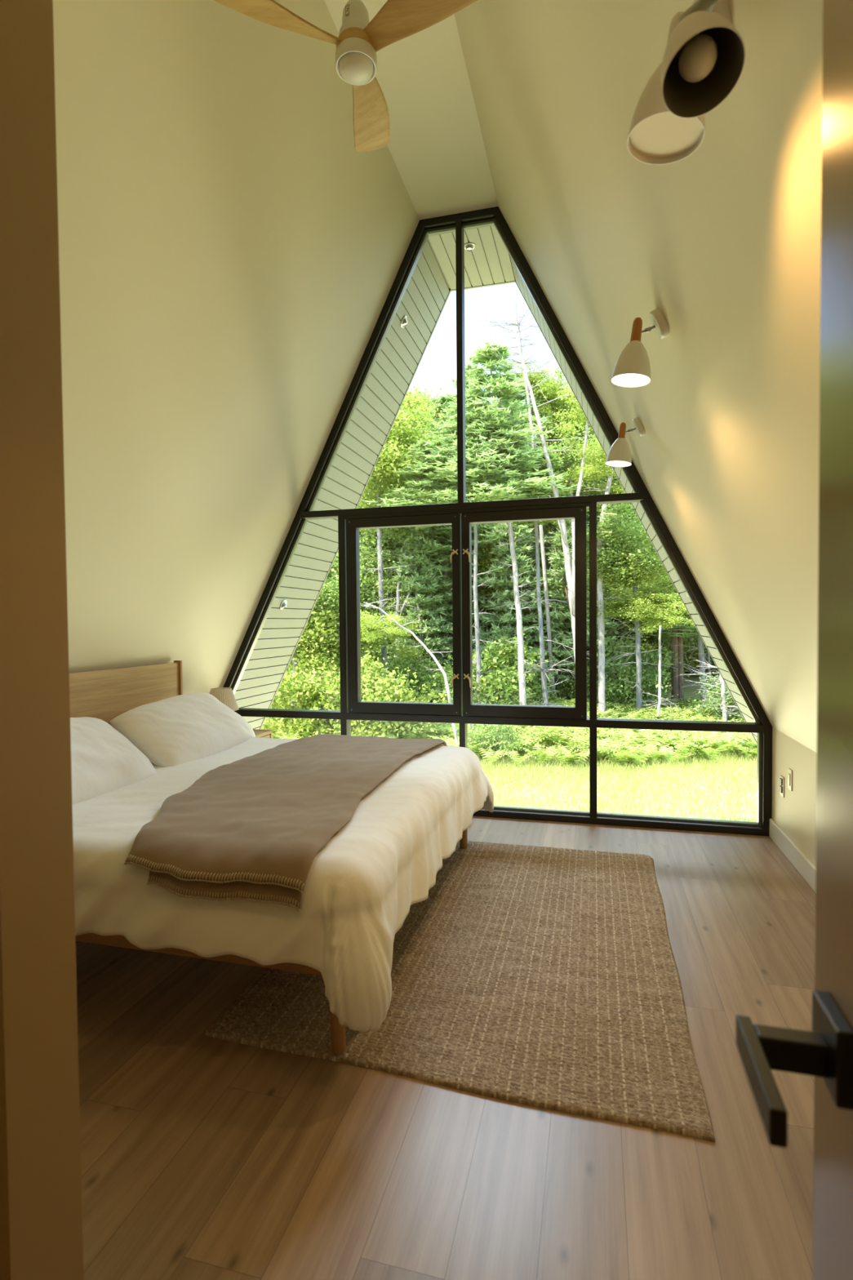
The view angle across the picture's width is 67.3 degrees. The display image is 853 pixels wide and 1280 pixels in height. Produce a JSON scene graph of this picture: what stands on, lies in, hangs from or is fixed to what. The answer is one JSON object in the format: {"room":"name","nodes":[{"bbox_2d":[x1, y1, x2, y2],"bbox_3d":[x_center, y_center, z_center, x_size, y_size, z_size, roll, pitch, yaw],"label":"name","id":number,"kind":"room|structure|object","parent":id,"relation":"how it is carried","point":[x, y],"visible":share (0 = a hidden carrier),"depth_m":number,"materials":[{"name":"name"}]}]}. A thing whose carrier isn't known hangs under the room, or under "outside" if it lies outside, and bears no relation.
{"room":"bedroom","nodes":[
{"label":"bedroom","id":0,"kind":"room"},
{"bbox_2d":[0,0,84,1279],"bbox_3d":[-1.625,-0.761,1.196,2.145,4.280,0.130,0,2,15],"label":"door frame","id":1,"kind":"structure","parent":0,"point":[41,1212],"depth_m":0.95,"materials":[{"name":"paint"}]},
{"bbox_2d":[53,0,419,694],"bbox_3d":[-1.760,-0.779,1.949,1.984,4.677,6.300,0,2,15],"label":"wall","id":2,"kind":"structure","parent":0,"point":[230,259],"depth_m":3.22,"materials":[{"name":"paint"}]},
{"bbox_2d":[223,206,772,835],"bbox_3d":[0.251,-0.872,4.609,4.054,4.280,0.136,0,2,15],"label":"window","id":3,"kind":"structure","parent":2,"relation":"in","point":[461,514],"depth_m":4.54,"materials":[{"name":"black metal"}]},
{"bbox_2d":[234,240,450,729],"bbox_3d":[-0.962,-0.970,5.472,2.224,4.303,0.928,0,2,15],"label":"soffit","id":4,"kind":"structure","parent":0,"point":[427,293],"depth_m":5.43,"materials":[{"name":"paint"}]},
{"bbox_2d":[279,599,286,609],"bbox_3d":[-1.207,-0.300,5.397,0.061,0.086,0.092,0,2,15],"label":"spotlight","id":5,"kind":"object","parent":4,"relation":"attached to","point":[283,604],"visible":0.99,"depth_m":5.37,"materials":[{"name":"metal"}]},
{"bbox_2d":[400,315,407,328],"bbox_3d":[-0.181,-2.512,5.063,0.061,0.086,0.092,0,2,15],"label":"spotlight","id":6,"kind":"object","parent":4,"relation":"attached to","point":[404,321],"visible":0.99,"depth_m":5.04,"materials":[{"name":"metal"}]},
{"bbox_2d":[324,0,497,219],"bbox_3d":[-0.546,-3.031,1.565,0.966,0.220,6.300,0,2,15],"label":"ceiling","id":7,"kind":"structure","parent":0,"point":[436,146],"depth_m":3.68,"materials":[{"name":"paint"}]},
{"bbox_2d":[214,0,477,151],"bbox_3d":[-0.219,-2.606,2.617,1.016,0.694,0.999,0,2,15],"label":"ceiling fan","id":8,"kind":"object","parent":7,"relation":"hanging from","point":[358,41],"visible":1,"depth_m":2.50,"materials":[{"name":"brown wood"}]},
{"bbox_2d":[345,4,349,16],"bbox_3d":[-0.311,-2.477,2.520,0.017,0.038,0.003,0,2,30],"label":"print","id":9,"kind":"object","parent":8,"relation":"attached to","point":[347,6],"depth_m":2.52,"materials":[{"name":"plastic"}]},
{"bbox_2d":[338,52,373,85],"bbox_3d":[-0.282,-2.283,2.573,0.138,0.052,0.138,0,2,15],"label":"diffuser","id":10,"kind":"object","parent":8,"relation":"attached to","point":[356,68],"depth_m":2.54,"materials":[{"name":"white glass"}]},
{"bbox_2d":[75,815,815,1279],"bbox_3d":[-0.504,1.456,1.699,4.600,0.200,6.320,0,2,15],"label":"floor","id":11,"kind":"structure","parent":0,"point":[203,1157],"depth_m":1.70,"materials":[{"name":"brown wood"}]},
{"bbox_2d":[253,728,271,737],"bbox_3d":[-1.487,0.987,4.769,0.520,0.585,0.440,0,2,15],"label":"nightstand","id":12,"kind":"object","parent":11,"relation":"on","point":[259,733],"visible":0.05,"depth_m":4.83,"materials":[{"name":"brown wood"}]},
{"bbox_2d":[209,687,239,711],"bbox_3d":[-1.514,0.527,4.736,0.246,0.338,0.246,1,2,37],"label":"table lamp","id":13,"kind":"object","parent":12,"relation":"on","point":[225,695],"visible":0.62,"depth_m":4.67,"materials":[{"name":"beige fabric"}]},
{"bbox_2d":[69,660,467,1054],"bbox_3d":[-0.940,0.740,3.213,1.975,1.160,1.980,0,2,15],"label":"frame","id":14,"kind":"object","parent":11,"relation":"on","point":[104,695],"visible":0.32,"depth_m":3.59,"materials":[{"name":"brown wood"}]},
{"bbox_2d":[204,840,715,1142],"bbox_3d":[0.280,1.303,2.946,1.619,0.023,2.134,0,2,15],"label":"area rug","id":15,"kind":"object","parent":11,"relation":"on","point":[546,977],"visible":0.72,"depth_m":2.34,"materials":[{"name":"carpet"}]},
{"bbox_2d":[427,225,515,291],"bbox_3d":[0.366,-3.134,5.061,0.766,0.224,0.928,0,2,15],"label":"soffit","id":16,"kind":"structure","parent":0,"point":[489,264],"depth_m":5.10,"materials":[{"name":"paint"}]},
{"bbox_2d":[464,242,475,251],"bbox_3d":[0.330,-3.017,4.915,0.092,0.050,0.092,0,2,15],"label":"spotlight","id":17,"kind":"object","parent":16,"relation":"attached to","point":[468,246],"visible":0.93,"depth_m":4.89,"materials":[{"name":"metal"}]},
{"bbox_2d":[510,256,757,742],"bbox_3d":[1.731,-0.974,4.770,2.224,4.303,0.928,0,2,15],"label":"soffit","id":18,"kind":"structure","parent":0,"point":[625,484],"depth_m":5.06,"materials":[{"name":"paint"}]},
{"bbox_2d":[453,0,822,867],"bbox_3d":[0.707,-0.782,1.306,1.984,4.677,6.300,0,2,15],"label":"wall","id":19,"kind":"structure","parent":0,"point":[723,238],"depth_m":2.14,"materials":[{"name":"paint"}]},
{"bbox_2d":[604,417,645,466],"bbox_3d":[1.092,-1.089,3.523,0.212,0.254,0.141,0,2,15],"label":"wall sconce","id":20,"kind":"object","parent":19,"relation":"attached to","point":[619,455],"visible":1,"depth_m":3.49,"materials":[{"name":"white metal"}]},
{"bbox_2d":[610,307,669,387],"bbox_3d":[0.780,-1.071,2.343,0.204,0.254,0.141,0,2,15],"label":"wall sconce","id":21,"kind":"object","parent":19,"relation":"attached to","point":[632,369],"visible":1,"depth_m":2.31,"materials":[{"name":"white metal"}]},
{"bbox_2d":[626,0,745,164],"bbox_3d":[0.455,-1.046,1.133,0.186,0.302,0.307,0,2,15],"label":"wall sconce","id":22,"kind":"object","parent":19,"relation":"attached to","point":[704,59],"visible":1,"depth_m":1.10,"materials":[{"name":"white metal"}]},
{"bbox_2d":[629,111,702,158],"bbox_3d":[0.456,-0.966,1.221,0.132,0.019,0.132,0,2,15],"label":"diffuser","id":23,"kind":"object","parent":22,"relation":"attached to","point":[652,135],"depth_m":1.22,"materials":[{"name":"plastic"}]},
{"bbox_2d":[779,775,784,797],"bbox_3d":[2.154,0.888,3.888,0.012,0.120,0.072,0,2,15],"label":"power outlet","id":24,"kind":"object","parent":19,"relation":"attached to","point":[781,779],"visible":1,"depth_m":3.87,"materials":[{"name":"white plastic"}]},
{"bbox_2d":[787,768,792,791],"bbox_3d":[2.114,0.812,3.731,0.010,0.120,0.071,0,2,15],"label":"light switch","id":25,"kind":"object","parent":19,"relation":"attached to","point":[789,771],"visible":1,"depth_m":3.72,"materials":[{"name":"white plastic"}]},
{"bbox_2d":[768,818,816,892],"bbox_3d":[1.761,1.259,2.385,0.016,0.118,3.600,0,2,15],"label":"baseboard","id":26,"kind":"structure","parent":19,"relation":"attached to","point":[797,859],"depth_m":3.62,"materials":[{"name":"paint"}]},
{"bbox_2d":[735,0,852,1279],"bbox_3d":[0.265,-0.116,0.229,0.129,2.988,0.875,0,2,15],"label":"door","id":27,"kind":"structure","parent":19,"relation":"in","point":[825,1053],"depth_m":0.59,"materials":[{"name":"paint"}]},
{"label":"outside","id":28,"kind":"structure","parent":0,"visible":0},
{"bbox_2d":[395,622,756,822],"bbox_3d":[10.369,-3.432,43.422,156.720,10.405,78.000,0,2,15],"label":"ground","id":29,"kind":"structure","parent":28,"point":[690,691],"depth_m":11.46,"materials":[{"name":"green plant"}]},
{"bbox_2d":[275,666,321,706],"bbox_3d":[-4.928,1.679,21.207,3.046,2.242,2.794,-1,2,-27],"label":"shrub","id":30,"kind":"object","parent":29,"relation":"on","point":[300,666],"visible":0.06,"depth_m":20.82,"materials":[{"name":"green plant"}]},
{"bbox_2d":[262,647,371,739],"bbox_3d":[-2.786,1.655,16.196,3.614,2.967,3.158,0,2,2],"label":"leafy bush","id":31,"kind":"object","parent":29,"relation":"on","point":[316,694],"visible":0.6,"depth_m":15.53,"materials":[{"name":"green plant"}]},
{"bbox_2d":[288,588,397,680],"bbox_3d":[-2.703,0.708,18.351,4.170,4.559,3.644,1,2,35],"label":"tree","id":32,"kind":"object","parent":29,"relation":"on","point":[336,659],"visible":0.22,"depth_m":17.32,"materials":[{"name":"green plant"}]},
{"bbox_2d":[285,540,406,721],"bbox_3d":[-3.409,-0.412,17.264,4.704,6.024,4.579,0,2,31],"label":"tree","id":33,"kind":"object","parent":29,"relation":"on","point":[330,591],"visible":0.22,"depth_m":16.86,"materials":[{"name":"green plant"}]},
{"bbox_2d":[333,560,387,633],"bbox_3d":[-2.782,-0.724,25.038,3.443,5.626,4.438,-1,2,-19],"label":"young tree","id":34,"kind":"object","parent":29,"relation":"on","point":[365,601],"visible":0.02,"depth_m":24.31,"materials":[{"name":"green plant"}]},
{"bbox_2d":[324,643,413,688],"bbox_3d":[-1.882,1.571,21.706,4.024,3.670,3.379,0,2,30],"label":"shrub","id":35,"kind":"object","parent":29,"relation":"on","point":[380,651],"visible":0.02,"depth_m":21.30,"materials":[{"name":"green plant"}]},
{"bbox_2d":[333,533,408,575],"bbox_3d":[-3.238,-3.887,27.189,5.792,11.418,6.881,0,2,6],"label":"tree","id":36,"kind":"object","parent":29,"relation":"on","point":[359,534],"visible":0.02,"depth_m":25.14,"materials":[{"name":"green plant"}]},
{"bbox_2d":[360,542,393,657],"bbox_3d":[-2.413,-0.971,25.659,3.639,5.948,3.387,0,2,15],"label":"young tree","id":37,"kind":"object","parent":29,"relation":"on","point":[363,542],"visible":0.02,"depth_m":24.95,"materials":[{"name":"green plant"}]},
{"bbox_2d":[331,501,441,662],"bbox_3d":[-2.086,-2.987,25.579,6.988,9.890,5.959,0,2,11],"label":"tree","id":38,"kind":"object","parent":29,"relation":"on","point":[384,547],"visible":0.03,"depth_m":24.30,"materials":[{"name":"green plant"}]},
{"bbox_2d":[325,653,448,738],"bbox_3d":[-0.886,1.558,15.390,3.720,2.514,3.470,-1,2,-31],"label":"leafy bush","id":39,"kind":"object","parent":29,"relation":"on","point":[375,691],"visible":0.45,"depth_m":15.04,"materials":[{"name":"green plant"}]},
{"bbox_2d":[334,384,445,686],"bbox_3d":[-1.161,-2.397,19.178,4.550,9.944,5.448,0,2,24],"label":"tree","id":40,"kind":"object","parent":29,"relation":"on","point":[390,460],"visible":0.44,"depth_m":18.37,"materials":[{"name":"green plant"}]},
{"bbox_2d":[360,554,438,661],"bbox_3d":[-0.979,-0.594,23.956,3.546,5.527,3.558,0,2,10],"label":"young tree","id":41,"kind":"object","parent":29,"relation":"on","point":[385,564],"visible":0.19,"depth_m":23.58,"materials":[{"name":"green plant"}]},
{"bbox_2d":[357,382,446,641],"bbox_3d":[-1.001,-3.974,25.258,6.802,11.836,5.255,-1,2,-22],"label":"tree","id":42,"kind":"object","parent":29,"relation":"on","point":[425,389],"visible":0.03,"depth_m":24.29,"materials":[{"name":"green plant"}]},
{"bbox_2d":[357,427,448,656],"bbox_3d":[-0.813,-2.401,22.209,5.291,9.718,6.314,0,2,15],"label":"tree","id":43,"kind":"object","parent":29,"relation":"on","point":[402,531],"visible":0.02,"depth_m":21.75,"materials":[{"name":"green plant"}]},
{"bbox_2d":[373,653,442,702],"bbox_3d":[-0.868,1.772,19.795,3.443,2.811,2.891,0,2,23],"label":"shrub","id":44,"kind":"object","parent":29,"relation":"on","point":[400,658],"visible":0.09,"depth_m":19.35,"materials":[{"name":"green plant"}]},
{"bbox_2d":[338,591,486,746],"bbox_3d":[-0.299,0.729,14.146,3.226,3.896,1.525,-1,2,-8],"label":"tree","id":45,"kind":"object","parent":29,"relation":"on","point":[371,623],"visible":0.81,"depth_m":13.95,"materials":[{"name":"green plant"}]},
{"bbox_2d":[373,525,453,671],"bbox_3d":[-0.347,-0.822,22.026,3.588,6.596,3.239,-1,2,-11],"label":"young tree","id":46,"kind":"object","parent":29,"relation":"on","point":[427,567],"visible":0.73,"depth_m":21.53,"materials":[{"name":"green plant"}]},
{"bbox_2d":[393,653,443,690],"bbox_3d":[-0.432,1.464,23.376,2.695,2.418,3.210,-1,2,-25],"label":"shrub","id":47,"kind":"object","parent":29,"relation":"on","point":[403,653],"visible":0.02,"depth_m":22.95,"materials":[{"name":"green plant"}]},
{"bbox_2d":[387,655,453,702],"bbox_3d":[0.003,1.703,19.936,3.029,2.454,3.607,0,2,18],"label":"shrub","id":48,"kind":"object","parent":29,"relation":"on","point":[440,680],"visible":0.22,"depth_m":19.41,"materials":[{"name":"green plant"}]},
{"bbox_2d":[360,390,499,658],"bbox_3d":[0.157,-3.168,23.441,5.644,10.798,5.300,0,2,15],"label":"tree","id":49,"kind":"object","parent":29,"relation":"on","point":[443,403],"visible":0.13,"depth_m":22.43,"materials":[{"name":"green plant"}]},
{"bbox_2d":[389,388,472,648],"bbox_3d":[0.654,-4.812,28.360,6.992,12.278,6.137,1,2,40],"label":"tree","id":50,"kind":"object","parent":29,"relation":"on","point":[430,536],"visible":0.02,"depth_m":27.10,"materials":[{"name":"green plant"}]},
{"bbox_2d":[400,586,488,671],"bbox_3d":[0.568,0.090,23.418,3.747,4.259,3.213,0,2,12],"label":"young tree","id":51,"kind":"object","parent":29,"relation":"on","point":[439,634],"visible":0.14,"depth_m":22.71,"materials":[{"name":"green plant"}]},
{"bbox_2d":[360,381,532,703],"bbox_3d":[0.785,-2.342,17.604,4.557,9.842,4.372,0,2,15],"label":"tree","id":52,"kind":"object","parent":29,"relation":"on","point":[423,486],"visible":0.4,"depth_m":17.24,"materials":[{"name":"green plant"}]},
{"bbox_2d":[413,524,500,675],"bbox_3d":[0.921,-0.987,22.778,3.257,6.525,3.603,-2,2,-36],"label":"young tree","id":53,"kind":"object","parent":29,"relation":"on","point":[446,561],"visible":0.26,"depth_m":22.53,"materials":[{"name":"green plant"}]},
{"bbox_2d":[399,363,554,611],"bbox_3d":[2.240,-4.248,23.739,5.725,12.540,5.163,1,2,36],"label":"tree","id":54,"kind":"object","parent":29,"relation":"on","point":[532,538],"visible":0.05,"depth_m":22.98,"materials":[{"name":"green plant"}]},
{"bbox_2d":[431,523,530,655],"bbox_3d":[2.085,-1.262,23.582,3.597,6.685,4.448,-2,2,-37],"label":"young tree","id":55,"kind":"object","parent":29,"relation":"on","point":[485,562],"visible":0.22,"depth_m":23.16,"materials":[{"name":"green plant"}]},
{"bbox_2d":[406,633,559,705],"bbox_3d":[1.467,1.313,18.533,4.164,3.016,4.465,1,2,34],"label":"leafy bush","id":56,"kind":"object","parent":29,"relation":"on","point":[501,669],"visible":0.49,"depth_m":17.96,"materials":[{"name":"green plant"}]},
{"bbox_2d":[457,724,526,759],"bbox_3d":[1.454,2.260,14.200,1.529,1.255,1.336,0,2,10],"label":"leafy bush","id":57,"kind":"object","parent":29,"relation":"on","point":[494,735],"visible":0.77,"depth_m":14.09,"materials":[{"name":"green plant"}]},
{"bbox_2d":[408,338,577,705],"bbox_3d":[1.723,-2.595,17.251,4.382,10.324,4.854,-1,2,-20],"label":"tree","id":58,"kind":"object","parent":29,"relation":"on","point":[501,430],"visible":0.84,"depth_m":16.45,"materials":[{"name":"green plant"}]},
{"bbox_2d":[261,696,756,765],"bbox_3d":[2.970,2.211,16.921,17.271,0.663,8.472,0,2,2],"label":"undergrowth","id":59,"kind":"object","parent":29,"relation":"on","point":[614,744],"visible":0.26,"depth_m":14.59,"materials":[{"name":"green plant"}]},
{"bbox_2d":[466,287,561,700],"bbox_3d":[3.054,-4.724,21.072,3.940,14.045,2.821,0,2,29],"label":"tree","id":60,"kind":"object","parent":29,"relation":"on","point":[541,534],"visible":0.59,"depth_m":20.99,"materials":[{"name":"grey plant"}]},
{"bbox_2d":[471,521,560,684],"bbox_3d":[2.789,-1.115,21.510,3.376,6.894,3.743,0,2,11],"label":"young tree","id":61,"kind":"object","parent":29,"relation":"on","point":[497,633],"visible":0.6,"depth_m":21.36,"materials":[{"name":"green plant"}]},
{"bbox_2d":[479,471,562,646],"bbox_3d":[3.485,-3.448,26.958,5.381,9.874,6.299,-1,2,-1],"label":"tree","id":62,"kind":"object","parent":29,"relation":"on","point":[545,526],"visible":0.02,"depth_m":25.68,"materials":[{"name":"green plant"}]},
{"bbox_2d":[500,642,545,694],"bbox_3d":[2.804,1.184,23.329,3.103,2.511,3.382,1,2,41],"label":"shrub","id":63,"kind":"object","parent":29,"relation":"on","point":[532,645],"visible":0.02,"depth_m":23.34,"materials":[{"name":"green plant"}]},
{"bbox_2d":[488,533,561,656],"bbox_3d":[3.574,-1.301,25.485,3.743,6.112,3.376,-1,2,-3],"label":"young tree","id":64,"kind":"object","parent":29,"relation":"on","point":[534,546],"visible":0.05,"depth_m":24.98,"materials":[{"name":"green plant"}]},
{"bbox_2d":[449,324,616,728],"bbox_3d":[3.082,-2.850,16.713,5.230,10.873,2.590,0,2,15],"label":"tree","id":65,"kind":"object","parent":29,"relation":"on","point":[601,459],"visible":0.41,"depth_m":16.47,"materials":[{"name":"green plant"}]},
{"bbox_2d":[502,662,564,703],"bbox_3d":[3.105,1.602,20.646,2.660,1.917,2.900,-1,2,-9],"label":"shrub","id":66,"kind":"object","parent":29,"relation":"on","point":[539,694],"visible":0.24,"depth_m":20.44,"materials":[{"name":"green plant"}]},
{"bbox_2d":[479,433,604,706],"bbox_3d":[2.934,-1.511,17.803,3.584,8.468,3.820,-1,2,-4],"label":"tree","id":67,"kind":"object","parent":29,"relation":"on","point":[545,699],"visible":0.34,"depth_m":17.86,"materials":[{"name":"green plant"}]},
{"bbox_2d":[528,391,557,632],"bbox_3d":[6.013,-6.406,32.723,5.128,13.419,5.041,1,2,34],"label":"tree","id":68,"kind":"object","parent":29,"relation":"on","point":[557,391],"visible":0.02,"depth_m":31.97,"materials":[{"name":"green plant"}]},
{"bbox_2d":[536,657,568,693],"bbox_3d":[4.660,1.373,23.512,2.148,1.527,2.541,0,2,15],"label":"shrub","id":69,"kind":"object","parent":29,"relation":"on","point":[563,669],"visible":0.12,"depth_m":23.17,"materials":[{"name":"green plant"}]},
{"bbox_2d":[511,564,598,656],"bbox_3d":[4.859,-0.469,24.342,4.438,4.762,3.443,0,2,23],"label":"young tree","id":70,"kind":"object","parent":29,"relation":"on","point":[560,588],"visible":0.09,"depth_m":23.83,"materials":[{"name":"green plant"}]},
{"bbox_2d":[496,357,631,690],"bbox_3d":[4.507,-4.105,23.681,7.178,12.164,4.784,-1,2,-18],"label":"tree","id":71,"kind":"object","parent":29,"relation":"on","point":[549,387],"visible":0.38,"depth_m":22.93,"materials":[{"name":"green plant"}]},
{"bbox_2d":[544,646,589,684],"bbox_3d":[5.772,0.898,23.950,3.892,1.919,3.571,0,2,30],"label":"shrub","id":72,"kind":"object","parent":29,"relation":"on","point":[556,657],"visible":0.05,"depth_m":23.62,"materials":[{"name":"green plant"}]},
{"bbox_2d":[522,388,614,639],"bbox_3d":[5.533,-4.383,25.904,4.590,11.977,5.254,-1,2,-13],"label":"tree","id":73,"kind":"object","parent":29,"relation":"on","point":[533,556],"visible":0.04,"depth_m":25.50,"materials":[{"name":"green plant"}]},
{"bbox_2d":[524,519,613,699],"bbox_3d":[4.665,-1.007,21.458,3.342,6.521,3.658,0,2,15],"label":"young tree","id":74,"kind":"object","parent":29,"relation":"on","point":[562,607],"visible":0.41,"depth_m":21.33,"materials":[{"name":"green plant"}]},
{"bbox_2d":[555,662,613,702],"bbox_3d":[5.090,1.667,20.915,2.081,1.938,2.478,-2,2,-39],"label":"shrub","id":75,"kind":"object","parent":29,"relation":"on","point":[572,683],"visible":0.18,"depth_m":20.93,"materials":[{"name":"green plant"}]},
{"bbox_2d":[553,525,631,671],"bbox_3d":[6.133,-1.173,23.324,3.743,6.327,3.376,1,2,44],"label":"young tree","id":76,"kind":"object","parent":29,"relation":"on","point":[613,624],"visible":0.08,"depth_m":22.99,"materials":[{"name":"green plant"}]},
{"bbox_2d":[544,425,646,649],"bbox_3d":[7.428,-4.620,28.345,6.485,11.393,6.337,-1,2,-16],"label":"tree","id":77,"kind":"object","parent":29,"relation":"on","point":[615,476],"visible":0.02,"depth_m":27.09,"materials":[{"name":"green plant"}]},
{"bbox_2d":[540,413,670,713],"bbox_3d":[5.555,-2.050,18.510,4.953,9.007,3.640,0,2,24],"label":"tree","id":78,"kind":"object","parent":29,"relation":"on","point":[607,533],"visible":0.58,"depth_m":18.12,"materials":[{"name":"green plant"}]},
{"bbox_2d":[586,426,644,631],"bbox_3d":[8.192,-5.222,27.884,5.017,12.618,4.991,0,2,8],"label":"tree","id":79,"kind":"object","parent":29,"relation":"on","point":[589,426],"visible":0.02,"depth_m":27.38,"materials":[{"name":"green plant"}]},
{"bbox_2d":[586,640,655,689],"bbox_3d":[6.911,0.934,23.745,3.649,2.057,3.978,-1,2,-6],"label":"shrub","id":80,"kind":"object","parent":29,"relation":"on","point":[609,644],"visible":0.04,"depth_m":22.62,"materials":[{"name":"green plant"}]},
{"bbox_2d":[596,528,646,637],"bbox_3d":[7.256,-1.532,25.414,3.747,6.338,3.213,-1,2,-3],"label":"young tree","id":81,"kind":"object","parent":29,"relation":"on","point":[620,528],"visible":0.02,"depth_m":24.98,"materials":[{"name":"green plant"}]},
{"bbox_2d":[566,531,690,712],"bbox_3d":[6.231,-0.260,18.904,4.190,5.663,3.650,0,2,9],"label":"tree","id":82,"kind":"object","parent":29,"relation":"on","point":[661,597],"visible":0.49,"depth_m":18.51,"materials":[{"name":"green plant"}]},
{"bbox_2d":[586,663,673,708],"bbox_3d":[6.221,1.597,20.244,2.681,1.845,2.922,-1,2,-32],"label":"shrub","id":83,"kind":"object","parent":29,"relation":"on","point":[627,670],"visible":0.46,"depth_m":19.47,"materials":[{"name":"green plant"}]},
{"bbox_2d":[596,563,667,651],"bbox_3d":[7.876,-0.707,23.794,3.665,5.107,3.968,0,2,11],"label":"young tree","id":84,"kind":"object","parent":29,"relation":"on","point":[632,625],"visible":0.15,"depth_m":23.31,"materials":[{"name":"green plant"}]},
{"bbox_2d":[586,631,690,710],"bbox_3d":[6.298,1.297,20.542,3.401,3.195,3.892,-1,2,-9],"label":"leafy bush","id":85,"kind":"object","parent":29,"relation":"on","point":[654,656],"visible":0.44,"depth_m":19.86,"materials":[{"name":"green plant"}]},
{"bbox_2d":[603,568,684,701],"bbox_3d":[7.967,0.229,20.613,5.086,5.406,4.281,-1,2,-20],"label":"tree","id":86,"kind":"object","parent":29,"relation":"on","point":[677,682],"visible":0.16,"depth_m":20.40,"materials":[{"name":"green plant"}]},
{"bbox_2d":[617,542,688,649],"bbox_3d":[8.928,-1.116,24.116,3.443,5.660,4.438,-1,2,-31],"label":"young tree","id":87,"kind":"object","parent":29,"relation":"on","point":[662,637],"visible":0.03,"depth_m":23.69,"materials":[{"name":"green plant"}]},
{"bbox_2d":[613,595,694,719],"bbox_3d":[6.374,0.650,17.422,2.250,3.700,2.136,-2,2,-41],"label":"tree","id":88,"kind":"object","parent":29,"relation":"on","point":[654,613],"visible":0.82,"depth_m":17.42,"materials":[{"name":"green plant"}]},
{"bbox_2d":[608,622,705,684],"bbox_3d":[8.218,0.850,23.801,3.951,3.038,3.318,-2,2,-40],"label":"shrub","id":89,"kind":"object","parent":29,"relation":"on","point":[652,647],"visible":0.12,"depth_m":23.53,"materials":[{"name":"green plant"}]},
{"bbox_2d":[634,534,706,658],"bbox_3d":[8.813,-1.427,22.634,3.665,6.775,3.968,-1,2,-16],"label":"young tree","id":90,"kind":"object","parent":29,"relation":"on","point":[684,638],"visible":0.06,"depth_m":22.49,"materials":[{"name":"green plant"}]},
{"bbox_2d":[643,623,706,673],"bbox_3d":[10.418,0.259,26.282,3.699,3.021,4.032,0,2,24],"label":"shrub","id":91,"kind":"object","parent":29,"relation":"on","point":[643,624],"visible":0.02,"depth_m":25.25,"materials":[{"name":"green plant"}]},
{"bbox_2d":[648,613,711,705],"bbox_3d":[8.400,0.242,19.672,2.780,4.360,3.083,-1,2,-8],"label":"tree","id":92,"kind":"object","parent":29,"relation":"on","point":[700,647],"visible":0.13,"depth_m":19.45,"materials":[{"name":"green plant"}]},
{"bbox_2d":[666,635,715,677],"bbox_3d":[10.224,0.352,25.346,3.938,2.579,3.613,-1,2,-26],"label":"shrub","id":93,"kind":"object","parent":29,"relation":"on","point":[695,655],"visible":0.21,"depth_m":24.43,"materials":[{"name":"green plant"}]},
{"bbox_2d":[683,612,711,690],"bbox_3d":[10.029,-1.429,22.611,3.968,6.642,3.665,0,2,30],"label":"young tree","id":94,"kind":"object","parent":29,"relation":"on","point":[708,670],"visible":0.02,"depth_m":22.66,"materials":[{"name":"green plant"}]},
{"bbox_2d":[684,638,719,677],"bbox_3d":[11.412,0.498,24.603,3.455,2.280,3.170,1,2,36],"label":"shrub","id":95,"kind":"object","parent":29,"relation":"on","point":[704,649],"visible":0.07,"depth_m":24.38,"materials":[{"name":"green plant"}]},
{"bbox_2d":[678,656,741,721],"bbox_3d":[7.736,1.488,16.871,2.312,2.108,2.472,0,2,7],"label":"tree","id":96,"kind":"object","parent":29,"relation":"on","point":[722,682],"visible":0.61,"depth_m":16.79,"materials":[{"name":"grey plant"}]},
{"bbox_2d":[706,647,719,678],"bbox_3d":[11.856,0.757,23.997,2.880,1.792,2.642,-1,2,-1],"label":"shrub","id":97,"kind":"object","parent":29,"relation":"on","point":[706,647],"visible":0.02,"depth_m":24.21,"materials":[{"name":"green plant"}]},
{"bbox_2d":[681,671,745,722],"bbox_3d":[8.297,1.628,17.601,2.502,1.973,2.187,-1,2,-31],"label":"shrub","id":98,"kind":"object","parent":29,"relation":"on","point":[706,708],"visible":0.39,"depth_m":17.32,"materials":[{"name":"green plant"}]},
{"bbox_3d":[-0.925,0.833,3.212,1.895,0.239,1.950,0,2,15],"label":"mattress","id":99,"kind":"object","parent":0,"visible":0},
{"bbox_2d":[71,737,493,1032],"bbox_3d":[-0.783,0.899,3.176,1.944,0.472,2.305,0,2,15],"label":"duvet","id":100,"kind":"object","parent":99,"relation":"on","point":[361,888],"visible":0.41,"depth_m":2.11,"materials":[{"name":"white fabric"}]},
{"bbox_2d":[70,716,156,804],"bbox_3d":[-1.671,0.561,2.907,0.455,0.364,0.938,0,2,15],"label":"pillow","id":101,"kind":"object","parent":100,"relation":"on","point":[104,761],"visible":0.46,"depth_m":3.00,"materials":[{"name":"white fabric"}]},
{"bbox_2d":[108,692,255,767],"bbox_3d":[-1.431,0.533,3.888,0.464,0.374,0.941,0,2,15],"label":"pillow","id":102,"kind":"object","parent":100,"relation":"on","point":[180,729],"visible":0.93,"depth_m":3.66,"materials":[{"name":"white fabric"}]},
{"bbox_2d":[124,733,447,911],"bbox_3d":[-0.594,0.710,3.105,1.020,0.169,2.226,0,2,15],"label":"throw blanket","id":103,"kind":"object","parent":100,"relation":"on","point":[255,826],"visible":0.99,"depth_m":2.38,"materials":[{"name":"beige fabric"}]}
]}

